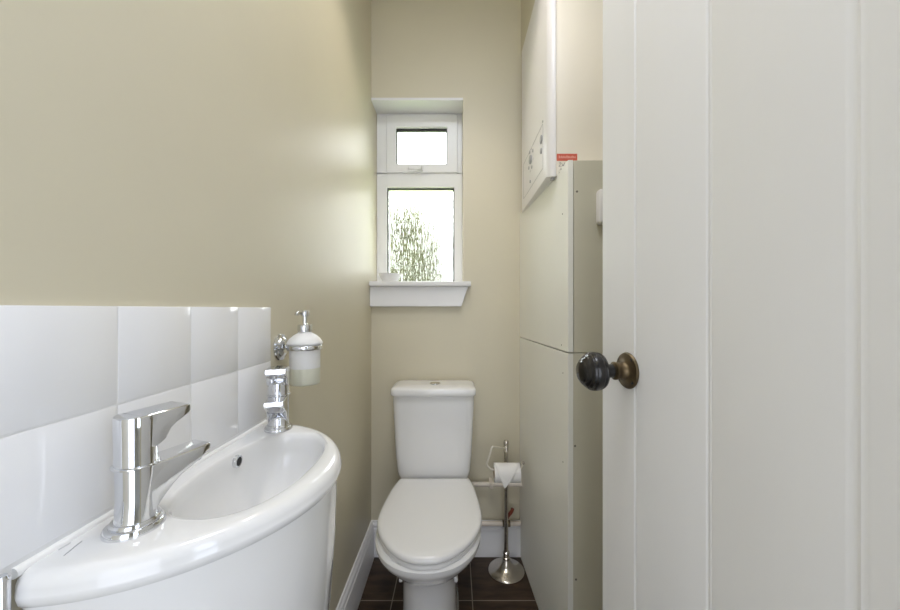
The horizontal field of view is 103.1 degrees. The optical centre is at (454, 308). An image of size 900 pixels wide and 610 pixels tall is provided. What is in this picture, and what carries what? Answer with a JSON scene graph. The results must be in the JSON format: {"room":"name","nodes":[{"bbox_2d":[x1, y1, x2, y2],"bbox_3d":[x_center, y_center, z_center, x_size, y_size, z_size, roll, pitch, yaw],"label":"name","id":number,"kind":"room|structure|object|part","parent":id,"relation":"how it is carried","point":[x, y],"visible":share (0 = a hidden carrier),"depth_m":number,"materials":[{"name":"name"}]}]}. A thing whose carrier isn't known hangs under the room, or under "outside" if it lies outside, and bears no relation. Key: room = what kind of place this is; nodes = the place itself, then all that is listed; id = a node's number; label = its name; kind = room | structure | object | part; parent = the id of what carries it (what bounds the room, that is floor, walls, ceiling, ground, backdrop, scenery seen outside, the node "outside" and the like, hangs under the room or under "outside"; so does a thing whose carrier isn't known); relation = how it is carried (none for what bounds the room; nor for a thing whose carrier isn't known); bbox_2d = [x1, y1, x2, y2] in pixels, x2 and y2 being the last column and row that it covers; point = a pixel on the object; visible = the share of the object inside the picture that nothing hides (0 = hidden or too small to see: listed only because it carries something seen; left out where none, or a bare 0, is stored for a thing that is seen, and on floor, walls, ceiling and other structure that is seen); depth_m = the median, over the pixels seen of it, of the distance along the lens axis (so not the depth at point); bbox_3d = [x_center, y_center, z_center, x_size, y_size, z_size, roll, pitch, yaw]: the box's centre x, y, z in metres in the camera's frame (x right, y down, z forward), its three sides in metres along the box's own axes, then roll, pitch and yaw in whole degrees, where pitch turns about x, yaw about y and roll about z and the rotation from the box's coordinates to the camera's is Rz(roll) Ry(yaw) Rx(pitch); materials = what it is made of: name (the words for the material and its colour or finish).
{"room":"bathroom","nodes":[
{"label":"bathroom","id":0,"kind":"room"},
{"bbox_2d":[0,0,376,609],"bbox_3d":[-0.425,-0.200,-0.225,0.100,2.600,4.150,0,0,0],"label":"wall","id":1,"kind":"structure","parent":0,"point":[160,153],"depth_m":0.53,"materials":[{"name":"paint"}]},
{"bbox_2d":[0,573,10,609],"bbox_3d":[-0.366,0.306,0.284,0.018,0.187,0.010,0,0,0],"label":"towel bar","id":2,"kind":"object","parent":1,"relation":"attached to","point":[5,578],"visible":1,"depth_m":0.28,"materials":[{"name":"silver metal"}]},
{"bbox_2d":[0,305,270,578],"bbox_3d":[-0.371,0.111,0.496,0.009,0.227,0.430,0,0,0],"label":"tile backsplash","id":3,"kind":"structure","parent":1,"relation":"attached to","point":[66,372],"depth_m":0.36,"materials":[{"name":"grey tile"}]},
{"bbox_2d":[11,420,340,609],"bbox_3d":[-0.269,0.390,0.495,0.206,0.349,0.408,0,0,0],"label":"basin","id":4,"kind":"object","parent":1,"relation":"attached to","point":[250,524],"visible":0.94,"depth_m":0.38,"materials":[{"name":"white ceramic"}]},
{"bbox_2d":[100,401,209,542],"bbox_3d":[-0.314,0.162,0.378,0.047,0.115,0.091,0,0,22],"label":"tap","id":5,"kind":"object","parent":4,"relation":"on","point":[143,475],"visible":1,"depth_m":0.35,"materials":[{"name":"silver metal"}]},
{"bbox_3d":[-0.317,0.129,0.371,0.037,0.050,0.059,0,0,22],"label":"lever handle","id":6,"kind":"part","parent":5,"relation":"part of","materials":[{"name":"silver metal"}]},
{"bbox_3d":[-0.310,0.181,0.389,0.033,0.053,0.068,0,0,22],"label":"spout","id":7,"kind":"part","parent":5,"relation":"part of","materials":[{"name":"silver metal"}]},
{"bbox_2d":[263,366,292,433],"bbox_3d":[-0.316,0.162,0.634,0.047,0.115,0.091,0,0,-19],"label":"tap","id":8,"kind":"object","parent":4,"relation":"on","point":[276,406],"visible":1,"depth_m":0.63,"materials":[{"name":"silver metal"}]},
{"bbox_3d":[-0.312,0.181,0.623,0.033,0.053,0.068,0,0,-19],"label":"spout","id":9,"kind":"part","parent":8,"relation":"part of","materials":[{"name":"silver metal"}]},
{"bbox_3d":[-0.318,0.129,0.641,0.037,0.050,0.059,0,0,-19],"label":"lever handle","id":10,"kind":"part","parent":8,"relation":"part of","materials":[{"name":"silver metal"}]},
{"bbox_2d":[273,334,322,360],"bbox_3d":[-0.330,0.082,0.765,0.089,0.058,0.071,0,0,0],"label":"soap holder","id":11,"kind":"object","parent":1,"relation":"attached to","point":[280,348],"visible":0.89,"depth_m":0.75,"materials":[{"name":"silver metal"}]},
{"bbox_3d":[-0.369,0.082,0.765,0.012,0.058,0.058,0,0,0],"label":"wall plate","id":12,"kind":"part","parent":11,"relation":"part of","materials":[{"name":"silver metal"}]},
{"bbox_2d":[286,310,322,386],"bbox_3d":[-0.322,0.082,0.765,0.072,0.157,0.072,0,0,0],"label":"soap dispenser","id":13,"kind":"object","parent":11,"relation":"in","point":[304,366],"visible":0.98,"depth_m":0.74,"materials":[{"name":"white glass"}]},
{"bbox_2d":[336,520,373,609],"bbox_3d":[-0.366,1.022,0.790,0.018,0.155,1.620,0,0,0],"label":"baseboard","id":14,"kind":"structure","parent":1,"relation":"attached to","point":[353,590],"depth_m":1.35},
{"bbox_2d":[357,557,538,609],"bbox_3d":[0.172,1.125,0.750,1.135,0.050,1.740,0,0,0],"label":"floor","id":15,"kind":"structure","parent":0,"point":[477,590],"depth_m":1.39,"materials":[{"name":"tile"}]},
{"bbox_2d":[375,380,481,609],"bbox_3d":[-0.086,0.703,1.282,0.353,0.794,0.628,0,0,0],"label":"toilet","id":16,"kind":"object","parent":15,"relation":"on","point":[428,532],"visible":1,"depth_m":1.28,"materials":[{"name":"white ceramic"}]},
{"bbox_3d":[-0.083,0.706,1.202,0.337,0.013,0.462,0,0,0],"label":"seat","id":17,"kind":"part","parent":16,"relation":"part of","materials":[{"name":"white plastic"}]},
{"bbox_3d":[-0.083,0.686,1.202,0.342,0.023,0.467,0,0,0],"label":"lid","id":18,"kind":"part","parent":16,"relation":"part of","materials":[{"name":"white plastic"}]},
{"bbox_3d":[-0.088,0.331,1.504,0.348,0.039,0.179,0,0,0],"label":"cistern lid","id":19,"kind":"part","parent":16,"relation":"part of","materials":[{"name":"white ceramic"}]},
{"bbox_2d":[486,440,524,583],"bbox_3d":[0.208,0.825,1.500,0.165,0.550,0.152,0,0,0],"label":"stand","id":20,"kind":"object","parent":15,"relation":"on","point":[504,569],"visible":0.94,"depth_m":1.49,"materials":[{"name":"silver metal"}]},
{"bbox_3d":[0.202,0.604,1.471,0.152,0.100,0.065,0,0,0],"label":"roll arm","id":21,"kind":"part","parent":20,"relation":"part of","materials":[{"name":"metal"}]},
{"bbox_2d":[493,462,520,487],"bbox_3d":[0.209,0.664,1.440,0.106,0.082,0.078,0,0,0],"label":"toilet roll","id":22,"kind":"object","parent":20,"relation":"on","point":[505,473],"visible":0.98,"depth_m":1.41,"materials":[{"name":"white paper"}]},
{"bbox_2d":[371,0,573,519],"bbox_3d":[0.172,-0.200,1.710,1.095,2.600,0.220,0,0,0],"label":"wall","id":23,"kind":"structure","parent":0,"point":[469,50],"depth_m":1.60,"materials":[{"name":"paint"}]},
{"bbox_2d":[371,98,462,113],"bbox_3d":[-0.170,-0.940,1.657,0.411,0.012,0.117,0,0,0],"label":"trim","id":24,"kind":"structure","parent":23,"relation":"attached to","point":[381,105],"depth_m":1.64,"materials":[{"name":"white paint"}]},
{"bbox_2d":[369,114,470,306],"bbox_3d":[-0.152,-0.472,1.667,0.445,0.923,0.229,0,0,0],"label":"window","id":25,"kind":"structure","parent":23,"relation":"in","point":[419,156],"depth_m":1.71,"materials":[{"name":"white plastic"}]},
{"bbox_2d":[379,273,400,280],"bbox_3d":[-0.296,-0.141,1.628,0.103,0.038,0.103,0,0,0],"label":"soap dish","id":26,"kind":"object","parent":25,"relation":"on","point":[384,276],"visible":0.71,"depth_m":1.59,"materials":[{"name":"white ceramic"}]},
{"bbox_3d":[-0.186,-0.669,1.687,0.068,0.025,0.030,0,0,0],"label":"handle","id":27,"kind":"part","parent":25,"relation":"part of","materials":[{"name":"white plastic"}]},
{"bbox_3d":[-0.152,-0.111,1.643,0.445,0.022,0.179,0,0,0],"label":"sill","id":28,"kind":"part","parent":25,"relation":"part of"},
{"bbox_3d":[-0.165,-0.356,1.736,0.324,0.457,0.005,0,0,0],"label":"pane","id":29,"kind":"part","parent":25,"relation":"part of","materials":[{"name":"clear glass"}]},
{"bbox_3d":[-0.158,-0.788,1.732,0.339,0.275,0.060,0,0,0],"label":"sash","id":30,"kind":"part","parent":25,"relation":"part of","materials":[{"name":"white plastic"}]},
{"bbox_3d":[-0.160,-0.780,1.728,0.244,0.175,0.005,0,0,0],"label":"pane","id":31,"kind":"part","parent":25,"relation":"part of","materials":[{"name":"clear glass"}]},
{"bbox_2d":[372,520,520,556],"bbox_3d":[-0.033,1.022,1.591,0.685,0.155,0.018,0,0,0],"label":"baseboard","id":32,"kind":"structure","parent":23,"relation":"attached to","point":[492,537],"depth_m":1.58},
{"bbox_2d":[472,478,521,488],"bbox_3d":[0.161,0.768,1.575,0.262,0.028,0.050,0,0,0],"label":"pipe","id":33,"kind":"object","parent":23,"relation":"attached to","point":[490,484],"visible":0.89,"depth_m":1.56,"materials":[{"name":"white plastic"}]},
{"bbox_2d":[481,508,520,526],"bbox_3d":[0.197,0.910,1.563,0.183,0.088,0.037,0,0,0],"label":"pipe","id":34,"kind":"object","parent":23,"relation":"attached to","point":[484,523],"visible":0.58,"depth_m":1.56,"materials":[{"name":"white metal"}]},
{"bbox_3d":[0.238,0.892,1.560,0.039,0.053,0.032,0,0,0],"label":"valve lever","id":35,"kind":"part","parent":34,"relation":"part of","materials":[{"name":"red plastic"}]},
{"bbox_2d":[521,0,534,55],"bbox_3d":[0.508,-1.317,1.290,0.424,0.365,0.620,0,0,0],"label":"wall","id":36,"kind":"structure","parent":0,"point":[526,5],"depth_m":1.50,"materials":[{"name":"paint"}]},
{"bbox_2d":[520,160,602,609],"bbox_3d":[0.505,0.327,1.310,0.430,1.546,0.580,0,0,0],"label":"cabinet","id":37,"kind":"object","parent":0,"point":[561,239],"depth_m":1.06,"materials":[{"name":"paint"}]},
{"bbox_3d":[0.314,-0.151,1.310,0.015,0.550,0.582,0,0,-3],"label":"panel","id":38,"kind":"part","parent":37,"relation":"part of","materials":[{"name":"paint"}]},
{"bbox_3d":[0.314,0.614,1.310,0.015,0.973,0.582,0,0,-3],"label":"panel","id":39,"kind":"part","parent":37,"relation":"part of","materials":[{"name":"paint"}]},
{"bbox_2d":[522,0,602,212],"bbox_3d":[0.471,-0.760,1.329,0.378,0.709,0.446,0,0,0],"label":"boiler","id":40,"kind":"object","parent":37,"relation":"on","point":[562,51],"visible":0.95,"depth_m":1.11,"materials":[{"name":"white metal"}]},
{"bbox_3d":[0.288,-0.535,1.335,0.002,0.148,0.331,0,0,0],"label":"control panel","id":41,"kind":"part","parent":40,"relation":"part of","materials":[{"name":"white plastic"}]},
{"bbox_3d":[0.487,-0.763,1.329,0.346,0.701,0.443,0,0,0],"label":"casing","id":42,"kind":"part","parent":40,"relation":"part of","materials":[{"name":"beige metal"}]},
{"bbox_3d":[0.529,0.613,1.028,0.382,0.973,0.015,0,0,0],"label":"panel","id":43,"kind":"part","parent":37,"relation":"part of","materials":[{"name":"paint"}]},
{"bbox_3d":[0.530,-0.150,1.028,0.380,0.550,0.015,0,0,0],"label":"panel","id":44,"kind":"part","parent":37,"relation":"part of","materials":[{"name":"paint"}]},
{"bbox_2d":[596,189,602,224],"bbox_3d":[0.439,-0.287,1.003,0.077,0.097,0.034,0,0,0],"label":"switch box","id":45,"kind":"object","parent":37,"relation":"attached to","point":[599,195],"visible":0.34,"depth_m":0.99,"materials":[{"name":"white plastic"}]},
{"bbox_3d":[0.662,-0.200,-0.070,2.075,2.600,0.100,0,0,0],"label":"wall","id":46,"kind":"structure","parent":0,"visible":0},
{"bbox_2d":[576,0,899,609],"bbox_3d":[0.303,0.103,0.332,0.137,1.977,0.697,0,0,-7],"label":"door","id":47,"kind":"structure","parent":46,"relation":"in","point":[747,372],"depth_m":0.38,"materials":[{"name":"white paint"}]},
{"bbox_3d":[0.233,0.103,0.592,0.059,0.064,0.064,0,0,0],"label":"knob","id":48,"kind":"part","parent":47,"relation":"part of","materials":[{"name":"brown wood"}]}
]}

